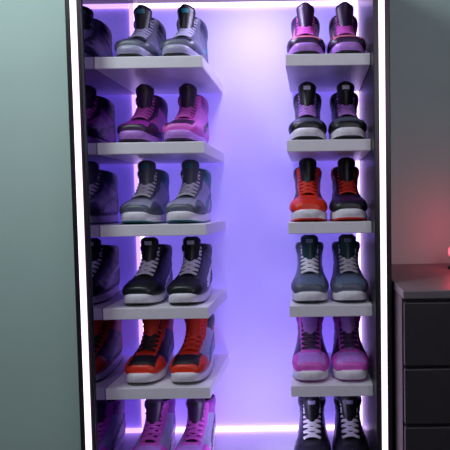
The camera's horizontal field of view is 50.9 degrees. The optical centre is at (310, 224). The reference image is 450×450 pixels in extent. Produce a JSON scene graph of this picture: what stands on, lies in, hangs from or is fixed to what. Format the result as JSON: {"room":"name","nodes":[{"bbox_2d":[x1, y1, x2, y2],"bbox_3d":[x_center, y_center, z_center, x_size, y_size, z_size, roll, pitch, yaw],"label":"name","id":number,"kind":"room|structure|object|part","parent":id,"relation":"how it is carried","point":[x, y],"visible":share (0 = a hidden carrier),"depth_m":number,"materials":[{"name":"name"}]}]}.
{"room":"bedroom","nodes":[
{"label":"bedroom","id":0,"kind":"room"},
{"bbox_2d":[0,0,449,449],"bbox_3d":[-0.206,-0.400,1.730,4.400,2.600,0.100,-1,2,0],"label":"wall","id":1,"kind":"structure","parent":0,"point":[40,410],"depth_m":1.69,"materials":[{"name":"paint"}]},
{"bbox_3d":[-0.185,1.027,-0.070,4.600,0.100,3.815,-1,2,0],"label":"floor","id":2,"kind":"structure","parent":0,"visible":0},
{"bbox_2d":[65,0,392,449],"bbox_3d":[-0.220,0.021,1.480,0.888,1.780,0.405,-1,2,0],"label":"display case","id":3,"kind":"object","parent":2,"relation":"on","point":[249,82],"visible":0.73,"depth_m":1.51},
{"bbox_3d":[-0.642,0.028,1.482,0.044,1.780,0.400,-1,2,0],"label":"panel","id":4,"kind":"part","parent":3,"relation":"part of","materials":[{"name":"black paint"}]},
{"bbox_3d":[-0.618,-0.004,1.473,0.004,1.542,0.376,-1,2,0],"label":"mirror panel","id":5,"kind":"part","parent":3,"relation":"part of","materials":[{"name":"purple"}]},
{"bbox_2d":[114,5,165,56],"bbox_3d":[-0.532,-0.590,1.468,0.119,0.200,0.282,-1,2,0],"label":"sneaker","id":6,"kind":"object","parent":3,"relation":"in","point":[147,37],"depth_m":1.43,"materials":[{"name":"grey leather"}]},
{"bbox_2d":[117,84,167,142],"bbox_3d":[-0.529,-0.346,1.478,0.119,0.200,0.282,-1,2,-1],"label":"sneaker","id":7,"kind":"object","parent":3,"relation":"in","point":[149,118],"depth_m":1.43,"materials":[{"name":"purple leather"}]},
{"bbox_2d":[119,160,169,223],"bbox_3d":[-0.527,-0.107,1.488,0.119,0.199,0.282,-1,2,-1],"label":"sneaker","id":8,"kind":"object","parent":3,"relation":"in","point":[148,204],"depth_m":1.44,"materials":[{"name":"grey leather"}]},
{"bbox_2d":[122,237,172,303],"bbox_3d":[-0.521,0.138,1.499,0.119,0.200,0.282,-1,2,0],"label":"sneaker","id":9,"kind":"object","parent":3,"relation":"in","point":[153,277],"depth_m":1.45,"materials":[{"name":"black leather"}]},
{"bbox_2d":[125,319,173,382],"bbox_3d":[-0.519,0.377,1.509,0.119,0.200,0.282,-1,2,-1],"label":"sneaker","id":10,"kind":"object","parent":3,"relation":"in","point":[152,359],"depth_m":1.45,"materials":[{"name":"red leather"}]},
{"bbox_2d":[131,399,175,449],"bbox_3d":[-0.515,0.664,1.521,0.119,0.199,0.282,-1,2,-1],"label":"sneaker","id":11,"kind":"object","parent":3,"relation":"in","point":[158,433],"depth_m":1.49,"materials":[{"name":"purple leather"}]},
{"bbox_2d":[94,56,222,94],"bbox_3d":[-0.467,-0.474,1.476,0.310,0.034,0.309,-1,2,0],"label":"shelf","id":12,"kind":"object","parent":3,"relation":"attached to","point":[165,74],"depth_m":1.38,"materials":[{"name":"white laminate"}]},
{"bbox_2d":[97,141,223,163],"bbox_3d":[-0.464,-0.230,1.486,0.310,0.034,0.309,-1,2,0],"label":"shelf","id":13,"kind":"object","parent":3,"relation":"attached to","point":[202,152],"depth_m":1.34,"materials":[{"name":"white laminate"}]},
{"bbox_2d":[100,220,225,236],"bbox_3d":[-0.460,0.009,1.496,0.310,0.034,0.309,-1,2,0],"label":"shelf","id":14,"kind":"object","parent":3,"relation":"attached to","point":[108,228],"depth_m":1.34,"materials":[{"name":"white laminate"}]},
{"bbox_2d":[103,288,226,319],"bbox_3d":[-0.457,0.254,1.506,0.310,0.034,0.309,-1,2,0],"label":"shelf","id":15,"kind":"object","parent":3,"relation":"attached to","point":[115,308],"depth_m":1.35,"materials":[{"name":"white laminate"}]},
{"bbox_2d":[106,354,228,399],"bbox_3d":[-0.453,0.493,1.516,0.310,0.034,0.309,-1,2,0],"label":"shelf","id":16,"kind":"object","parent":3,"relation":"attached to","point":[117,388],"depth_m":1.37,"materials":[{"name":"white laminate"}]},
{"bbox_2d":[160,4,207,62],"bbox_3d":[-0.393,-0.592,1.468,0.119,0.200,0.282,-1,2,1],"label":"sneaker","id":17,"kind":"object","parent":3,"relation":"in","point":[191,38],"depth_m":1.44,"materials":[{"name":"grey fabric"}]},
{"bbox_2d":[162,83,208,142],"bbox_3d":[-0.392,-0.348,1.478,0.119,0.200,0.282,-1,2,0],"label":"sneaker","id":18,"kind":"object","parent":3,"relation":"in","point":[190,124],"depth_m":1.43,"materials":[{"name":"pink leather"}]},
{"bbox_2d":[165,160,211,222],"bbox_3d":[-0.386,-0.109,1.488,0.119,0.199,0.282,-1,2,1],"label":"sneaker","id":19,"kind":"object","parent":3,"relation":"in","point":[193,203],"depth_m":1.44,"materials":[{"name":"grey leather"}]},
{"bbox_2d":[167,236,211,303],"bbox_3d":[-0.385,0.136,1.499,0.119,0.200,0.282,-1,2,0],"label":"sneaker","id":20,"kind":"object","parent":3,"relation":"in","point":[192,284],"depth_m":1.45,"materials":[{"name":"black leather"}]},
{"bbox_2d":[169,314,214,382],"bbox_3d":[-0.379,0.375,1.509,0.119,0.200,0.282,-1,2,1],"label":"sneaker","id":21,"kind":"object","parent":3,"relation":"in","point":[193,362],"depth_m":1.45,"materials":[{"name":"red leather"}]},
{"bbox_2d":[174,394,215,449],"bbox_3d":[-0.377,0.662,1.521,0.119,0.199,0.282,-1,2,0],"label":"sneaker","id":22,"kind":"object","parent":3,"relation":"in","point":[199,432],"depth_m":1.49,"materials":[{"name":"leather"}]},
{"bbox_3d":[-0.233,-0.824,1.447,0.798,0.088,0.400,-1,2,0],"label":"panel","id":23,"kind":"part","parent":3,"relation":"part of","materials":[{"name":"paint"}]},
{"bbox_3d":[-0.219,-0.018,1.671,0.794,1.542,0.020,-1,2,0],"label":"panel","id":24,"kind":"part","parent":3,"relation":"part of","materials":[{"name":"blue"}]},
{"bbox_3d":[-0.209,0.775,1.514,0.798,0.030,0.400,-1,2,0],"label":"panel","id":25,"kind":"part","parent":3,"relation":"part of","materials":[{"name":"white laminate"}]},
{"bbox_2d":[287,2,325,53],"bbox_3d":[-0.017,-0.598,1.468,0.119,0.200,0.282,-1,2,-1],"label":"sneaker","id":26,"kind":"object","parent":3,"relation":"in","point":[305,27],"depth_m":1.42,"materials":[{"name":"purple leather"}]},
{"bbox_2d":[288,81,326,139],"bbox_3d":[-0.011,-0.353,1.478,0.119,0.200,0.282,-1,2,0],"label":"sneaker","id":27,"kind":"object","parent":3,"relation":"in","point":[307,124],"depth_m":1.41,"materials":[{"name":"leather"}]},
{"bbox_2d":[289,158,327,220],"bbox_3d":[-0.010,-0.114,1.488,0.119,0.199,0.282,-1,2,-1],"label":"sneaker","id":28,"kind":"object","parent":3,"relation":"in","point":[308,204],"depth_m":1.42,"materials":[{"name":"red leather"}]},
{"bbox_2d":[291,235,328,301],"bbox_3d":[-0.004,0.130,1.499,0.119,0.200,0.282,-1,2,0],"label":"sneaker","id":29,"kind":"object","parent":3,"relation":"in","point":[310,283],"depth_m":1.43,"materials":[{"name":"leather"}]},
{"bbox_2d":[292,317,329,380],"bbox_3d":[-0.002,0.369,1.509,0.119,0.200,0.282,-1,2,-1],"label":"sneaker","id":30,"kind":"object","parent":3,"relation":"in","point":[310,359],"depth_m":1.43,"materials":[{"name":"leather"}]},
{"bbox_2d":[294,397,330,449],"bbox_3d":[0.004,0.657,1.521,0.119,0.199,0.282,-1,2,0],"label":"sneaker","id":31,"kind":"object","parent":3,"relation":"in","point":[312,434],"depth_m":1.49,"materials":[{"name":"black leather"}]},
{"bbox_2d":[285,53,369,91],"bbox_3d":[0.048,-0.482,1.476,0.244,0.034,0.309,-1,2,0],"label":"shelf","id":32,"kind":"object","parent":3,"relation":"attached to","point":[326,71],"depth_m":1.37,"materials":[{"name":"white laminate"}]},
{"bbox_2d":[287,139,370,161],"bbox_3d":[0.052,-0.237,1.486,0.244,0.034,0.309,-1,2,0],"label":"shelf","id":33,"kind":"object","parent":3,"relation":"attached to","point":[329,150],"depth_m":1.33,"materials":[{"name":"white laminate"}]},
{"bbox_2d":[288,219,371,233],"bbox_3d":[0.055,0.002,1.496,0.244,0.034,0.309,-1,2,0],"label":"shelf","id":34,"kind":"object","parent":3,"relation":"attached to","point":[336,226],"depth_m":1.34,"materials":[{"name":"white laminate"}]},
{"bbox_2d":[289,287,372,316],"bbox_3d":[0.059,0.246,1.506,0.244,0.034,0.309,-1,2,0],"label":"shelf","id":35,"kind":"object","parent":3,"relation":"attached to","point":[328,308],"depth_m":1.35,"materials":[{"name":"white laminate"}]},
{"bbox_2d":[291,352,372,396],"bbox_3d":[0.062,0.485,1.516,0.244,0.034,0.309,-1,2,0],"label":"shelf","id":36,"kind":"object","parent":3,"relation":"attached to","point":[330,386],"depth_m":1.36,"materials":[{"name":"white laminate"}]},
{"bbox_2d":[327,2,365,53],"bbox_3d":[0.108,-0.600,1.468,0.119,0.200,0.282,-1,2,0],"label":"sneaker","id":37,"kind":"object","parent":3,"relation":"in","point":[343,27],"depth_m":1.42,"materials":[{"name":"purple leather"}]},
{"bbox_2d":[328,81,366,138],"bbox_3d":[0.111,-0.355,1.478,0.119,0.200,0.282,-1,2,0],"label":"sneaker","id":38,"kind":"object","parent":3,"relation":"in","point":[345,124],"depth_m":1.42,"materials":[{"name":"black leather"}]},
{"bbox_2d":[329,157,367,220],"bbox_3d":[0.115,-0.116,1.489,0.119,0.199,0.282,-1,2,0],"label":"sneaker","id":39,"kind":"object","parent":3,"relation":"in","point":[346,203],"depth_m":1.42,"materials":[{"name":"leather"}]},
{"bbox_2d":[330,234,368,300],"bbox_3d":[0.118,0.128,1.499,0.119,0.200,0.282,-1,2,0],"label":"sneaker","id":40,"kind":"object","parent":3,"relation":"in","point":[347,283],"depth_m":1.44,"materials":[{"name":"leather"}]},
{"bbox_2d":[331,316,368,379],"bbox_3d":[0.122,0.367,1.509,0.119,0.200,0.282,-1,2,0],"label":"sneaker","id":41,"kind":"object","parent":3,"relation":"in","point":[349,359],"depth_m":1.44,"materials":[{"name":"leather"}]},
{"bbox_2d":[332,396,369,449],"bbox_3d":[0.126,0.655,1.521,0.119,0.199,0.282,-1,2,0],"label":"sneaker","id":42,"kind":"object","parent":3,"relation":"in","point":[349,434],"depth_m":1.49,"materials":[{"name":"black leather"}]},
{"bbox_3d":[0.201,0.015,1.482,0.046,1.780,0.400,-1,2,0],"label":"panel","id":43,"kind":"part","parent":3,"relation":"part of","materials":[{"name":"black paint"}]},
{"bbox_2d":[392,263,449,449],"bbox_3d":[0.699,0.524,1.436,0.918,0.751,0.545,-1,2,0],"label":"dresser","id":44,"kind":"object","parent":2,"relation":"on","point":[420,292],"visible":0.73,"depth_m":1.18,"materials":[{"name":"black paint"}]},
{"bbox_3d":[0.466,0.276,1.182,0.453,0.164,0.019,-1,2,0],"label":"drawer","id":45,"kind":"part","parent":44,"relation":"part of","materials":[{"name":"black wood"}]},
{"bbox_3d":[0.470,0.596,1.196,0.453,0.157,0.019,-1,2,0],"label":"drawer","id":46,"kind":"part","parent":44,"relation":"part of","materials":[{"name":"black wood"}]},
{"bbox_3d":[0.468,0.438,1.189,0.453,0.144,0.019,-1,2,0],"label":"drawer","id":47,"kind":"part","parent":44,"relation":"part of","materials":[{"name":"black wood"}]}
]}

